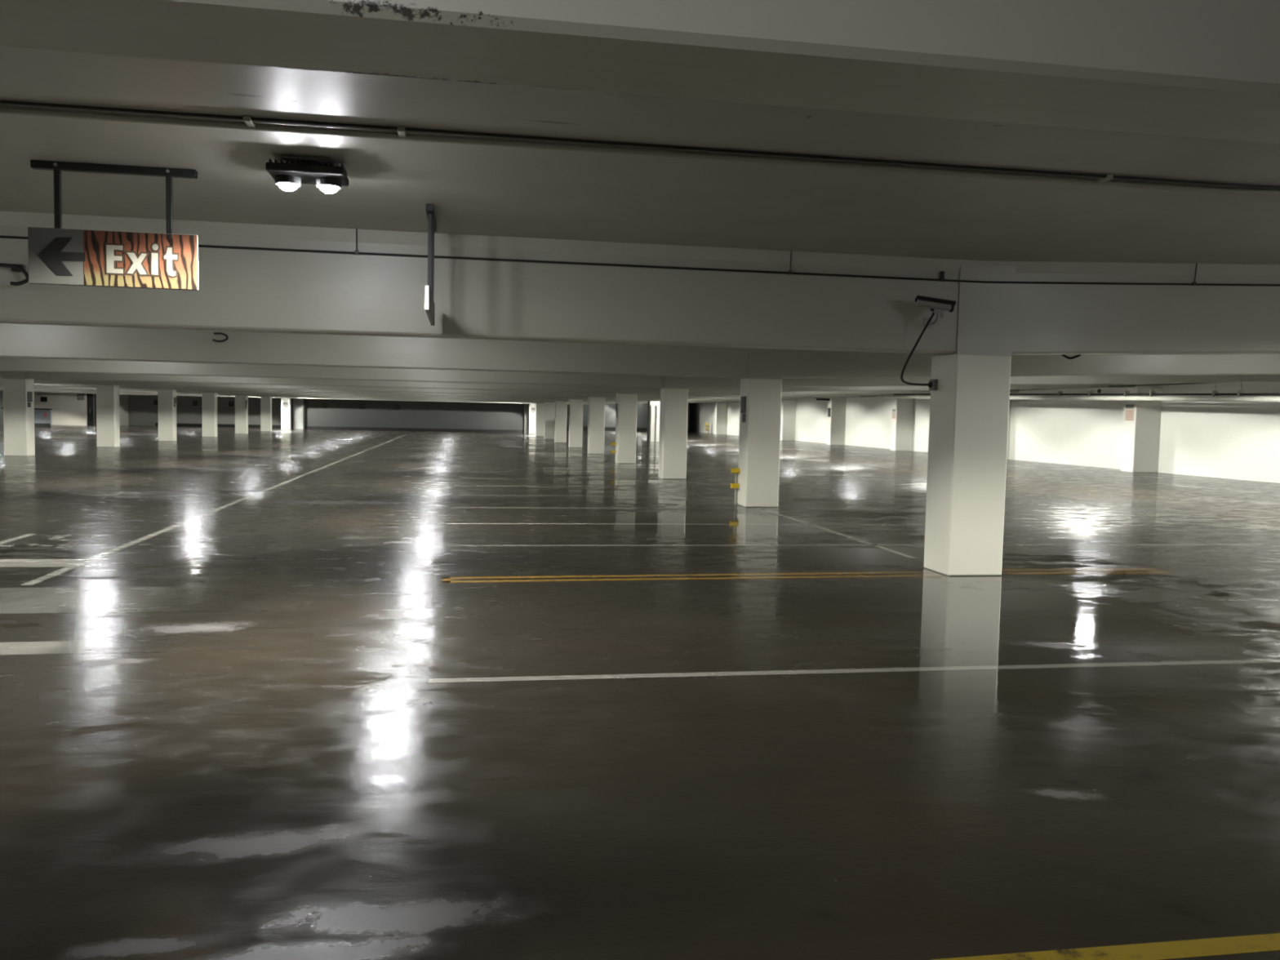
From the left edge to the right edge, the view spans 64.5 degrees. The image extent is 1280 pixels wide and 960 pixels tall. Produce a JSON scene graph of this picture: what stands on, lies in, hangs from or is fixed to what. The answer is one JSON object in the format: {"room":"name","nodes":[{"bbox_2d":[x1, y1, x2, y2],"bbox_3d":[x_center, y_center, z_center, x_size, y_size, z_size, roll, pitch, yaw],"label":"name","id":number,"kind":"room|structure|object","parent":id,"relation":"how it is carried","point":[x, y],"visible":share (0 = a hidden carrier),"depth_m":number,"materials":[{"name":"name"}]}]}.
{"room":"parking garage","nodes":[
{"label":"parking garage","id":0,"kind":"room"},
{"bbox_2d":[0,391,3,425],"bbox_3d":[-37.661,-2.789,30.821,0.300,3.350,99.200,1,4,-10],"label":"wall","id":1,"kind":"structure","parent":0,"point":[1,392],"depth_m":70.43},
{"bbox_2d":[34,392,128,425],"bbox_3d":[-42.890,-5.910,78.008,5.300,3.340,4.180,1,4,-10],"label":"wall","id":2,"kind":"structure","parent":0,"point":[66,410],"depth_m":75.95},
{"bbox_2d":[40,392,47,401],"bbox_3d":[-44.441,-6.177,75.558,0.440,0.680,0.067,1,4,-10],"label":"notice","id":3,"kind":"object","parent":2,"relation":"attached to","point":[43,395],"visible":1,"depth_m":75.54,"materials":[{"name":"black metal"}]},
{"bbox_2d":[76,393,84,399],"bbox_3d":[-41.926,-6.241,75.985,0.500,0.500,0.078,1,4,-10],"label":"wall box","id":4,"kind":"object","parent":2,"relation":"attached to","point":[79,396],"visible":1,"depth_m":75.95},
{"bbox_2d":[86,393,96,425],"bbox_3d":[-41.111,-5.324,76.322,1.100,2.460,0.220,1,4,-10],"label":"door","id":5,"kind":"structure","parent":2,"relation":"in","point":[91,398],"depth_m":76.28,"materials":[{"name":"black metal"}]},
{"bbox_2d":[128,395,280,425],"bbox_3d":[-37.110,-6.003,81.302,18.016,3.350,0.300,1,4,-10],"label":"wall","id":6,"kind":"structure","parent":0,"point":[142,410],"depth_m":81.38,"materials":[{"name":"grey paint"}]},
{"bbox_2d":[192,400,197,405],"bbox_3d":[-35.704,-6.172,81.352,0.400,0.420,0.051,1,4,-10],"label":"wall sign","id":7,"kind":"object","parent":6,"relation":"attached to","point":[194,402],"visible":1,"depth_m":81.33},
{"bbox_2d":[155,422,280,427],"bbox_3d":[-33.469,-4.394,81.867,10.616,0.220,0.038,1,4,-10],"label":"baseboard","id":8,"kind":"structure","parent":6,"relation":"attached to","point":[156,424],"depth_m":81.82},
{"bbox_2d":[228,400,234,406],"bbox_3d":[-32.995,-6.145,81.823,0.400,0.420,0.051,1,4,-10],"label":"wall sign","id":9,"kind":"object","parent":6,"relation":"attached to","point":[230,403],"visible":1,"depth_m":81.80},
{"bbox_2d":[291,398,528,432],"bbox_3d":[-18.236,-5.653,82.051,19.435,3.350,0.300,1,4,-10],"label":"wall","id":10,"kind":"structure","parent":0,"point":[339,412],"depth_m":81.94,"materials":[{"name":"grey paint"}]},
{"bbox_2d":[322,403,327,408],"bbox_3d":[-25.082,-5.905,80.667,0.400,0.420,0.051,1,4,-10],"label":"wall sign","id":11,"kind":"object","parent":10,"relation":"attached to","point":[324,405],"visible":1,"depth_m":80.65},
{"bbox_2d":[359,404,364,408],"bbox_3d":[-22.245,-5.876,81.161,0.400,0.420,0.051,1,4,-10],"label":"wall sign","id":12,"kind":"object","parent":10,"relation":"attached to","point":[362,406],"visible":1,"depth_m":81.14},
{"bbox_2d":[394,404,399,409],"bbox_3d":[-19.555,-5.849,81.628,0.400,0.420,0.051,1,4,-10],"label":"wall sign","id":13,"kind":"object","parent":10,"relation":"attached to","point":[396,406],"visible":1,"depth_m":81.60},
{"bbox_2d":[305,426,524,432],"bbox_3d":[-18.083,-4.079,82.010,17.259,0.220,0.038,1,4,-10],"label":"baseboard","id":14,"kind":"structure","parent":10,"relation":"attached to","point":[306,427],"depth_m":81.92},
{"bbox_2d":[524,404,528,433],"bbox_3d":[-9.346,-5.045,83.073,0.300,2.380,0.800,1,4,-10],"label":"trim","id":15,"kind":"structure","parent":10,"relation":"attached to","point":[526,406],"depth_m":82.68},
{"bbox_2d":[554,403,689,428],"bbox_3d":[-3.320,-7.073,104.882,17.149,3.900,0.300,1,4,-10],"label":"wall","id":16,"kind":"structure","parent":0,"point":[642,408],"depth_m":104.85,"materials":[{"name":"grey paint"}]},
{"bbox_2d":[554,426,688,431],"bbox_3d":[-3.328,-5.290,104.827,17.149,0.350,0.038,1,4,-10],"label":"baseboard","id":17,"kind":"structure","parent":16,"relation":"attached to","point":[612,428],"depth_m":104.89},
{"bbox_2d":[0,425,1279,959],"bbox_3d":[-12.148,-1.561,48.647,56.700,0.300,126.000,1,4,-10],"label":"floor","id":18,"kind":"structure","parent":0,"point":[292,781],"depth_m":5.67,"materials":[{"name":"concrete"}]},
{"bbox_2d":[2,370,35,456],"bbox_3d":[-19.182,-2.425,31.301,0.648,3.340,0.602,1,4,-10],"label":"column","id":19,"kind":"structure","parent":18,"relation":"on","point":[18,418],"depth_m":31.05,"materials":[{"name":"paint"}]},
{"bbox_2d":[26,391,32,407],"bbox_3d":[-18.846,-2.489,31.313,0.014,0.480,0.360,1,4,-10],"label":"sign","id":20,"kind":"object","parent":19,"relation":"attached to","point":[29,394],"visible":1,"depth_m":31.28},
{"bbox_2d":[0,407,52,426],"bbox_3d":[-41.388,-4.223,68.424,3.010,1.260,0.500,1,4,-10],"label":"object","id":21,"kind":"structure","parent":18,"relation":"on","point":[42,416],"depth_m":68.50,"materials":[{"name":"grey concrete"}]},
{"bbox_2d":[0,559,84,567],"bbox_3d":[-7.939,0.837,10.145,4.250,0.001,0.540,1,4,-10],"label":"bar","id":22,"kind":"object","parent":18,"relation":"on","point":[3,562],"visible":1,"depth_m":10.46,"materials":[{"name":"white paint"}]},
{"bbox_2d":[0,533,99,546],"bbox_3d":[-7.852,0.715,12.076,2.382,0.003,1.245,1,4,-10],"label":"road lettering","id":23,"kind":"object","parent":18,"relation":"on","point":[55,538],"visible":1,"depth_m":12.20,"materials":[{"name":"white paint"}]},
{"bbox_2d":[0,639,189,654],"bbox_3d":[-6.258,1.109,6.447,6.300,0.001,0.380,1,4,-10],"label":"bar","id":24,"kind":"object","parent":18,"relation":"on","point":[170,645],"visible":1,"depth_m":6.88,"materials":[{"name":"white paint"}]},
{"bbox_2d":[95,380,119,447],"bbox_3d":[-20.536,-2.953,39.118,0.648,3.340,0.602,1,4,-10],"label":"column","id":25,"kind":"structure","parent":18,"relation":"on","point":[108,423],"depth_m":38.87,"materials":[{"name":"paint"}]},
{"bbox_2d":[0,585,298,613],"bbox_3d":[-6.371,0.990,8.270,6.700,0.001,1.200,1,4,-10],"label":"floor marking","id":26,"kind":"object","parent":18,"relation":"on","point":[178,598],"visible":1,"depth_m":8.61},
{"bbox_2d":[157,386,176,440],"bbox_3d":[-21.890,-3.481,46.935,0.648,3.340,0.602,1,4,-10],"label":"column","id":27,"kind":"structure","parent":18,"relation":"on","point":[166,394],"depth_m":46.69,"materials":[{"name":"paint"}]},
{"bbox_2d":[201,390,217,436],"bbox_3d":[-23.244,-4.009,54.752,0.648,3.340,0.602,1,4,-10],"label":"column","id":28,"kind":"structure","parent":18,"relation":"on","point":[209,397],"depth_m":54.50,"materials":[{"name":"paint"}]},
{"bbox_2d":[20,435,404,585],"bbox_3d":[-10.670,-1.046,38.716,0.100,0.001,60.100,1,4,-10],"label":"lane line","id":29,"kind":"object","parent":18,"relation":"on","point":[100,555],"visible":1,"depth_m":12.83,"materials":[{"name":"white paint"}]},
{"bbox_2d":[235,393,248,433],"bbox_3d":[-24.598,-4.537,62.569,0.648,3.340,0.602,1,4,-10],"label":"column","id":30,"kind":"structure","parent":18,"relation":"on","point":[241,411],"depth_m":62.32,"materials":[{"name":"paint"}]},
{"bbox_2d":[260,395,271,431],"bbox_3d":[-25.952,-5.065,70.386,0.648,3.340,0.602,1,4,-10],"label":"column","id":31,"kind":"structure","parent":18,"relation":"on","point":[265,401],"depth_m":70.14,"materials":[{"name":"paint"}]},
{"bbox_2d":[280,397,291,429],"bbox_3d":[-27.306,-5.594,78.203,0.648,3.340,0.602,1,4,-10],"label":"column","id":32,"kind":"structure","parent":18,"relation":"on","point":[286,413],"depth_m":77.96,"materials":[{"name":"paint"}]},
{"bbox_2d":[282,402,288,408],"bbox_3d":[-27.230,-5.743,77.893,0.420,0.420,0.013,1,4,-10],"label":"sign","id":33,"kind":"object","parent":32,"relation":"attached to","point":[285,405],"visible":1,"depth_m":77.88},
{"bbox_2d":[293,398,304,429],"bbox_3d":[-26.916,-5.220,80.018,0.750,2.380,0.800,1,4,-10],"label":"column","id":34,"kind":"structure","parent":18,"relation":"on","point":[298,403],"depth_m":79.63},
{"bbox_2d":[528,402,535,433],"bbox_3d":[-8.590,-5.407,81.457,0.628,3.340,0.602,1,4,-10],"label":"column","id":35,"kind":"structure","parent":18,"relation":"on","point":[531,415],"depth_m":81.18,"materials":[{"name":"paint"}]},
{"bbox_2d":[535,401,544,435],"bbox_3d":[-7.237,-4.878,73.640,0.628,3.340,0.602,1,4,-10],"label":"column","id":36,"kind":"structure","parent":18,"relation":"on","point":[540,406],"depth_m":73.38,"materials":[{"name":"paint"}]},
{"bbox_2d":[543,400,555,439],"bbox_3d":[-5.883,-4.350,65.823,0.628,3.340,0.602,1,4,-10],"label":"column","id":37,"kind":"structure","parent":18,"relation":"on","point":[549,406],"depth_m":65.57,"materials":[{"name":"paint"}]},
{"bbox_2d":[554,398,567,442],"bbox_3d":[-4.529,-3.822,58.006,0.628,3.340,0.602,1,4,-10],"label":"column","id":38,"kind":"structure","parent":18,"relation":"on","point":[561,405],"depth_m":57.75,"materials":[{"name":"paint"}]},
{"bbox_2d":[568,395,582,447],"bbox_3d":[-3.175,-3.294,50.189,0.628,3.340,0.602,1,4,-10],"label":"column","id":39,"kind":"structure","parent":18,"relation":"on","point":[575,403],"depth_m":49.93,"materials":[{"name":"paint"}]},
{"bbox_2d":[587,392,604,453],"bbox_3d":[-1.821,-2.766,42.372,0.628,3.340,0.602,1,4,-10],"label":"column","id":40,"kind":"structure","parent":18,"relation":"on","point":[596,414],"depth_m":42.11,"materials":[{"name":"paint"}]},
{"bbox_2d":[474,455,720,459],"bbox_3d":[-1.164,-0.854,38.850,11.400,0.001,0.090,1,4,-10],"label":"stall line","id":41,"kind":"object","parent":18,"relation":"on","point":[474,455],"visible":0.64,"depth_m":38.73,"materials":[{"name":"white paint"}]},
{"bbox_2d":[479,458,737,462],"bbox_3d":[-0.721,-0.681,36.293,11.400,0.001,0.090,1,4,-10],"label":"stall line","id":42,"kind":"object","parent":18,"relation":"on","point":[479,459],"visible":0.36,"depth_m":36.03,"materials":[{"name":"white paint"}]},
{"bbox_2d":[614,386,637,463],"bbox_3d":[-0.467,-2.238,34.555,0.628,3.340,0.602,1,4,-10],"label":"column","id":43,"kind":"structure","parent":18,"relation":"on","point":[626,398],"depth_m":34.29,"materials":[{"name":"paint"}]},
{"bbox_2d":[492,466,782,471],"bbox_3d":[0.165,-0.336,31.181,11.400,0.001,0.090,1,4,-10],"label":"stall line","id":44,"kind":"object","parent":18,"relation":"on","point":[492,467],"visible":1,"depth_m":31.05,"materials":[{"name":"white paint"}]},
{"bbox_2d":[510,462,782,466],"bbox_3d":[-0.278,-0.509,33.737,11.400,0.001,0.090,1,4,-10],"label":"stall line","id":45,"kind":"object","parent":18,"relation":"on","point":[510,463],"visible":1,"depth_m":33.75,"materials":[{"name":"white paint"}]},
{"bbox_2d":[646,400,660,441],"bbox_3d":[1.478,-3.737,64.774,1.970,2.560,0.440,1,4,-10],"label":"enclosure","id":46,"kind":"object","parent":18,"relation":"on","point":[654,432],"depth_m":64.49,"materials":[{"name":"white paint"}]},
{"bbox_2d":[472,471,853,476],"bbox_3d":[0.607,-0.163,28.625,11.400,0.001,0.090,1,4,-10],"label":"stall line","id":47,"kind":"object","parent":18,"relation":"on","point":[473,472],"visible":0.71,"depth_m":28.46,"materials":[{"name":"white paint"}]},
{"bbox_2d":[658,376,688,479],"bbox_3d":[0.887,-1.710,26.738,0.628,3.340,0.602,1,4,-10],"label":"column","id":48,"kind":"structure","parent":18,"relation":"on","point":[673,408],"depth_m":26.47,"materials":[{"name":"paint"}]},
{"bbox_2d":[508,478,861,482],"bbox_3d":[1.050,0.009,26.069,11.400,0.001,0.090,1,4,-10],"label":"stall line","id":49,"kind":"object","parent":18,"relation":"on","point":[508,478],"visible":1,"depth_m":25.82,"materials":[{"name":"white paint"}]},
{"bbox_2d":[453,494,926,498],"bbox_3d":[1.935,0.355,20.956,11.400,0.001,0.090,1,4,-10],"label":"stall line","id":50,"kind":"object","parent":18,"relation":"on","point":[453,495],"visible":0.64,"depth_m":20.76,"materials":[{"name":"white paint"}]},
{"bbox_2d":[441,571,942,582],"bbox_3d":[0.649,0.998,10.468,5.290,0.001,0.300,0,4,-12],"label":"yellow line","id":51,"kind":"object","parent":18,"relation":"on","point":[444,580],"visible":1,"depth_m":10.42,"materials":[{"name":"paint"}]},
{"bbox_2d":[488,485,897,489],"bbox_3d":[1.493,0.182,23.512,11.400,0.001,0.090,1,4,-10],"label":"stall line","id":52,"kind":"object","parent":18,"relation":"on","point":[489,486],"visible":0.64,"depth_m":23.42,"materials":[{"name":"white paint"}]},
{"bbox_2d":[705,422,709,433],"bbox_3d":[6.701,-5.216,101.098,0.436,1.100,0.440,1,4,-10],"label":"standpipe","id":53,"kind":"object","parent":18,"relation":"on","point":[707,424],"visible":1,"depth_m":100.96,"materials":[{"name":"yellow paint"}]},
{"bbox_2d":[451,506,1058,511],"bbox_3d":[2.378,0.527,18.400,11.400,0.001,0.090,1,4,-10],"label":"stall line","id":54,"kind":"object","parent":18,"relation":"on","point":[451,507],"visible":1,"depth_m":18.23,"materials":[{"name":"white paint"}]},
{"bbox_2d":[737,348,782,506],"bbox_3d":[2.241,-1.182,18.921,0.628,3.340,0.602,1,4,-10],"label":"column","id":55,"kind":"structure","parent":18,"relation":"on","point":[759,436],"depth_m":18.65,"materials":[{"name":"paint"}]},
{"bbox_2d":[729,483,739,488],"bbox_3d":[1.788,0.108,19.134,0.166,0.090,0.100,1,4,-10],"label":"block","id":56,"kind":"object","parent":55,"relation":"attached to","point":[732,485],"visible":1,"depth_m":19.09,"materials":[{"name":"yellow rubber"}]},
{"bbox_2d":[730,467,739,473],"bbox_3d":[1.794,-0.176,19.116,0.166,0.090,0.100,1,4,-10],"label":"block","id":57,"kind":"object","parent":55,"relation":"attached to","point":[733,470],"visible":1,"depth_m":19.07,"materials":[{"name":"yellow rubber"}]},
{"bbox_2d":[734,467,737,504],"bbox_3d":[1.821,0.111,19.242,0.038,0.698,0.040,1,4,-10],"label":"drain pipe","id":58,"kind":"object","parent":55,"relation":"attached to","point":[735,477],"visible":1,"depth_m":19.23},
{"bbox_2d":[740,395,746,422],"bbox_3d":[1.922,-1.316,18.878,0.014,0.480,0.320,1,4,-10],"label":"sign","id":59,"kind":"object","parent":55,"relation":"attached to","point":[743,405],"visible":1,"depth_m":18.85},
{"bbox_2d":[780,400,795,440],"bbox_3d":[11.081,-4.475,76.041,0.997,3.000,0.700,1,4,-10],"label":"pilaster","id":60,"kind":"object","parent":18,"relation":"attached to","point":[788,406],"visible":0.82,"depth_m":75.71,"materials":[{"name":"white paint"}]},
{"bbox_2d":[449,523,1146,525],"bbox_3d":[2.812,0.697,15.893,11.400,0.001,0.090,1,4,-10],"label":"stall line","id":61,"kind":"object","parent":18,"relation":"on","point":[450,523],"visible":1,"depth_m":15.70,"materials":[{"name":"white paint"}]},
{"bbox_2d":[758,507,916,558],"bbox_3d":[2.746,0.725,15.426,0.090,0.001,6.500,1,4,-10],"label":"parking line","id":62,"kind":"object","parent":18,"relation":"on","point":[783,515],"visible":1,"depth_m":14.48,"materials":[{"name":"white paint"}]},
{"bbox_2d":[428,658,1279,683],"bbox_3d":[4.322,1.285,7.180,11.400,0.001,0.095,1,4,-10],"label":"stall line","id":63,"kind":"object","parent":18,"relation":"on","point":[1272,660],"visible":1,"depth_m":6.65,"materials":[{"name":"white paint"}]},
{"bbox_2d":[446,544,1264,546],"bbox_3d":[3.238,0.863,13.435,11.400,0.001,0.090,1,4,-10],"label":"stall line","id":64,"kind":"object","parent":18,"relation":"on","point":[642,544],"visible":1,"depth_m":13.16,"materials":[{"name":"white paint"}]},
{"bbox_2d":[923,264,1016,575],"bbox_3d":[3.595,-0.654,11.104,0.628,3.340,0.602,1,4,-10],"label":"column","id":65,"kind":"structure","parent":18,"relation":"on","point":[969,406],"depth_m":10.84,"materials":[{"name":"paint"}]},
{"bbox_2d":[928,379,937,390],"bbox_3d":[3.227,-1.051,11.188,0.075,0.120,0.110,1,4,-10],"label":"junction box","id":66,"kind":"object","parent":65,"relation":"attached to","point":[933,384],"visible":1,"depth_m":11.14,"materials":[{"name":"grey metal"}]},
{"bbox_2d":[1001,568,1172,573],"bbox_3d":[4.947,1.028,11.418,2.120,0.001,0.310,1,4,-10],"label":"yellow line","id":67,"kind":"object","parent":18,"relation":"on","point":[1020,569],"visible":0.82,"depth_m":11.41,"materials":[{"name":"paint"}]},
{"bbox_2d":[930,933,1279,959],"bbox_3d":[1.958,1.487,3.249,5.400,0.001,0.095,1,4,-10],"label":"yellow line","id":68,"kind":"object","parent":18,"relation":"on","point":[1264,942],"visible":1,"depth_m":3.19,"materials":[{"name":"paint"}]},
{"bbox_2d":[1120,387,1162,472],"bbox_3d":[17.961,-1.792,36.321,0.997,3.000,0.700,1,4,-10],"label":"pillar","id":69,"kind":"structure","parent":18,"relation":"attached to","point":[1141,436],"depth_m":36.01,"materials":[{"name":"white paint"}]},
{"bbox_2d":[1124,404,1134,421],"bbox_3d":[17.477,-2.414,36.175,0.015,0.600,0.520,1,4,-10],"label":"notice","id":70,"kind":"object","parent":69,"relation":"attached to","point":[1129,408],"visible":1,"depth_m":36.15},
{"bbox_2d":[1125,410,1133,419],"bbox_3d":[17.469,-2.309,36.181,0.003,0.330,0.390,1,4,-10],"label":"print","id":71,"kind":"object","parent":70,"relation":"attached to","point":[1129,414],"depth_m":36.18},
{"bbox_2d":[1125,404,1133,408],"bbox_3d":[17.475,-2.620,36.161,0.003,0.126,0.416,1,4,-10],"label":"print","id":72,"kind":"object","parent":70,"relation":"attached to","point":[1126,406],"depth_m":36.16},
{"bbox_2d":[0,46,1279,264],"bbox_3d":[-12.064,-5.539,48.393,56.700,0.974,126.000,1,4,-10],"label":"ceiling","id":73,"kind":"structure","parent":0,"point":[472,189],"depth_m":7.07,"materials":[{"name":"concrete"}]},
{"bbox_2d":[27,160,199,290],"bbox_3d":[-3.764,-1.815,7.257,1.129,0.858,0.068,1,4,-10],"label":"exit sign","id":74,"kind":"object","parent":73,"relation":"hanging from","point":[58,255],"visible":1,"depth_m":7.25,"materials":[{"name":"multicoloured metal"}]},
{"bbox_2d":[83,230,197,289],"bbox_3d":[-3.588,-1.581,7.287,0.760,0.387,0.004,1,4,-10],"label":"print","id":75,"kind":"object","parent":74,"relation":"attached to","point":[112,259],"depth_m":7.28},
{"bbox_2d":[265,155,348,193],"bbox_3d":[-2.285,-2.092,6.987,0.500,0.212,0.385,1,4,-10],"label":"ceiling lamp","id":76,"kind":"object","parent":73,"relation":"attached to","point":[296,171],"visible":1,"depth_m":6.89,"materials":[{"name":"black metal"}]},
{"bbox_2d":[34,391,740,404],"bbox_3d":[-17.494,-7.013,79.707,56.100,1.634,0.430,1,4,-10],"label":"ceiling beam","id":77,"kind":"structure","parent":73,"relation":"attached to","point":[34,392],"depth_m":78.81,"materials":[{"name":"concrete"}]},
{"bbox_2d":[0,389,792,403],"bbox_3d":[-16.140,-6.485,71.890,56.100,1.634,0.430,1,4,-10],"label":"ceiling beam","id":78,"kind":"structure","parent":73,"relation":"attached to","point":[0,389],"depth_m":71.01,"materials":[{"name":"concrete"}]},
{"bbox_2d":[0,387,830,401],"bbox_3d":[-14.786,-5.957,64.073,56.100,1.634,0.430,1,4,-10],"label":"ceiling beam","id":79,"kind":"structure","parent":73,"relation":"attached to","point":[52,389],"depth_m":63.47,"materials":[{"name":"concrete"}]},
{"bbox_2d":[424,204,436,325],"bbox_3d":[-1.811,-1.851,8.772,0.060,0.898,1.488,1,4,-10],"label":"hanging sign","id":80,"kind":"object","parent":73,"relation":"hanging from","point":[429,305],"visible":1,"depth_m":8.52,"materials":[{"name":"black metal"}]},
{"bbox_2d":[0,385,876,400],"bbox_3d":[-13.432,-5.429,56.256,56.100,1.634,0.430,1,4,-10],"label":"ceiling beam","id":81,"kind":"structure","parent":73,"relation":"attached to","point":[1,386],"depth_m":56.00,"materials":[{"name":"concrete"}]},
{"bbox_2d":[0,382,930,399],"bbox_3d":[-12.078,-4.901,48.439,56.100,1.634,0.430,1,4,-10],"label":"ceiling beam","id":82,"kind":"structure","parent":73,"relation":"attached to","point":[1,384],"depth_m":48.33,"materials":[{"name":"concrete"}]},
{"bbox_2d":[0,377,1019,396],"bbox_3d":[-10.724,-4.373,40.622,56.100,1.634,0.430,1,4,-10],"label":"ceiling beam","id":83,"kind":"structure","parent":73,"relation":"attached to","point":[35,380],"depth_m":40.65,"materials":[{"name":"concrete"}]},
{"bbox_2d":[0,370,1135,393],"bbox_3d":[-9.370,-3.845,32.805,56.100,1.634,0.430,1,4,-10],"label":"ceiling beam","id":84,"kind":"structure","parent":73,"relation":"attached to","point":[29,375],"depth_m":33.09,"materials":[{"name":"concrete"}]},
{"bbox_2d":[0,0,1279,143],"bbox_3d":[-3.935,-1.727,1.424,56.100,1.629,0.430,1,4,-10],"label":"ceiling beam","id":85,"kind":"structure","parent":73,"relation":"attached to","point":[1200,68],"depth_m":2.11,"materials":[{"name":"paint"}]},
{"bbox_2d":[0,210,1279,355],"bbox_3d":[-5.309,-2.260,9.354,56.100,1.634,0.430,1,4,-10],"label":"ceiling beam","id":86,"kind":"structure","parent":73,"relation":"attached to","point":[241,290],"depth_m":10.09,"materials":[{"name":"concrete"}]},
{"bbox_2d":[0,262,28,285],"bbox_3d":[-6.035,-1.849,9.006,1.159,0.214,0.116,1,4,-10],"label":"conduit","id":87,"kind":"object","parent":86,"relation":"attached to","point":[14,268],"visible":0.94,"depth_m":9.05,"materials":[{"name":"black rubber"}]},
{"bbox_2d":[0,228,1279,286],"bbox_3d":[-5.120,-2.477,9.157,55.000,0.662,0.043,1,4,-10],"label":"conduit","id":88,"kind":"object","parent":86,"relation":"attached to","point":[789,273],"visible":1,"depth_m":10.20,"materials":[{"name":"black metal"}]},
{"bbox_2d":[900,295,955,386],"bbox_3d":[2.984,-1.458,10.729,0.454,0.892,0.859,1,4,-2],"label":"security camera","id":89,"kind":"object","parent":86,"relation":"attached to","point":[931,303],"visible":1,"depth_m":10.38,"materials":[{"name":"black metal"}]},
{"bbox_2d":[1061,354,1080,359],"bbox_3d":[4.792,-1.375,11.277,0.253,0.068,0.042,0,4,-17],"label":"conduit","id":90,"kind":"object","parent":86,"relation":"attached to","point":[1063,355],"visible":0.86,"depth_m":11.28,"materials":[{"name":"black rubber"}]},
{"bbox_2d":[0,323,1279,378],"bbox_3d":[-6.663,-2.788,17.171,56.100,1.634,0.430,1,4,-10],"label":"ceiling beam","id":91,"kind":"structure","parent":73,"relation":"attached to","point":[16,340],"depth_m":17.78,"materials":[{"name":"concrete"}]},
{"bbox_2d":[212,332,228,342],"bbox_3d":[-6.976,-2.373,16.857,0.250,0.164,0.076,2,4,6],"label":"conduit","id":92,"kind":"object","parent":91,"relation":"attached to","point":[215,333],"visible":1,"depth_m":16.85,"materials":[{"name":"black rubber"}]},
{"bbox_2d":[0,357,1279,387],"bbox_3d":[-8.017,-3.316,24.988,56.100,1.634,0.430,1,4,-10],"label":"ceiling beam","id":93,"kind":"structure","parent":73,"relation":"attached to","point":[11,364],"depth_m":25.54,"materials":[{"name":"concrete"}]},
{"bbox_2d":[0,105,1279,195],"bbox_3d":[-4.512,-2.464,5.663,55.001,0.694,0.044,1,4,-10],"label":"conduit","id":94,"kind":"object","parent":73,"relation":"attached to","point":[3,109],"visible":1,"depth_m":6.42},
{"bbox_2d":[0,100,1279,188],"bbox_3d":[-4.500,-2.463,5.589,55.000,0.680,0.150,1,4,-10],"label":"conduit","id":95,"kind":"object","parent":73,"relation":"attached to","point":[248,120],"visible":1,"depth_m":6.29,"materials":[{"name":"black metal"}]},
{"bbox_2d":[567,401,728,404],"bbox_3d":[-0.252,-7.366,90.757,18.349,1.612,0.430,1,4,-10],"label":"ceiling beam","id":96,"kind":"structure","parent":73,"relation":"attached to","point":[688,402],"depth_m":91.55,"materials":[{"name":"concrete"}]},
{"bbox_2d":[814,382,1214,398],"bbox_3d":[15.531,-4.099,47.167,0.040,0.040,112.000,1,4,-10],"label":"conduit","id":97,"kind":"object","parent":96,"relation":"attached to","point":[1182,383],"visible":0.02,"depth_m":35.71,"materials":[{"name":"black metal"}]},
{"bbox_2d":[884,377,1279,401],"bbox_3d":[16.467,-3.207,33.912,0.180,1.780,43.501,1,4,-10],"label":"pipe","id":98,"kind":"object","parent":73,"relation":"hanging from","point":[1255,397],"visible":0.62,"depth_m":33.28,"materials":[{"name":"metal"}]},
{"bbox_2d":[690,382,1279,483],"bbox_3d":[16.062,-3.279,51.129,0.300,4.000,121.500,1,4,-10],"label":"wall","id":99,"kind":"structure","parent":0,"point":[1231,440],"depth_m":39.20,"materials":[{"name":"white paint"}]},
{"bbox_2d":[714,402,727,434],"bbox_3d":[7.642,-5.817,95.900,0.997,3.000,0.700,1,4,-10],"label":"pilaster","id":100,"kind":"object","parent":99,"relation":"attached to","point":[721,408],"visible":0.86,"depth_m":95.56,"materials":[{"name":"white paint"}]},
{"bbox_2d":[826,398,846,444],"bbox_3d":[12.801,-3.804,66.111,0.997,3.000,0.700,1,4,-10],"label":"pilaster","id":101,"kind":"object","parent":99,"relation":"attached to","point":[836,423],"visible":0.98,"depth_m":65.78,"materials":[{"name":"white paint"}]},
{"bbox_2d":[816,398,830,400],"bbox_3d":[11.924,-5.238,65.994,0.800,0.120,0.400,1,4,-10],"label":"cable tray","id":102,"kind":"object","parent":101,"relation":"attached to","point":[818,399],"visible":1,"depth_m":65.82,"materials":[{"name":"black metal"}]},
{"bbox_2d":[827,408,831,417],"bbox_3d":[12.317,-4.396,65.966,0.015,0.580,0.500,1,4,-10],"label":"notice","id":103,"kind":"object","parent":101,"relation":"attached to","point":[828,409],"visible":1,"depth_m":65.99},
{"bbox_2d":[889,398,914,450],"bbox_3d":[14.521,-3.133,56.181,0.997,3.000,0.700,1,4,-10],"label":"pilaster","id":104,"kind":"object","parent":99,"relation":"attached to","point":[901,427],"visible":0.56,"depth_m":55.86,"materials":[{"name":"white paint"}]},
{"bbox_2d":[891,408,896,418],"bbox_3d":[14.035,-3.661,56.041,0.015,0.550,0.500,1,4,-10],"label":"notice","id":105,"kind":"object","parent":104,"relation":"attached to","point":[894,411],"visible":1,"depth_m":56.02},
{"bbox_2d":[1006,395,1011,459],"bbox_3d":[16.241,-2.462,46.251,0.997,3.000,0.700,1,4,-10],"label":"pilaster","id":106,"kind":"object","parent":99,"relation":"attached to","point":[1010,400],"visible":0.18,"depth_m":46.00,"materials":[{"name":"white paint"}]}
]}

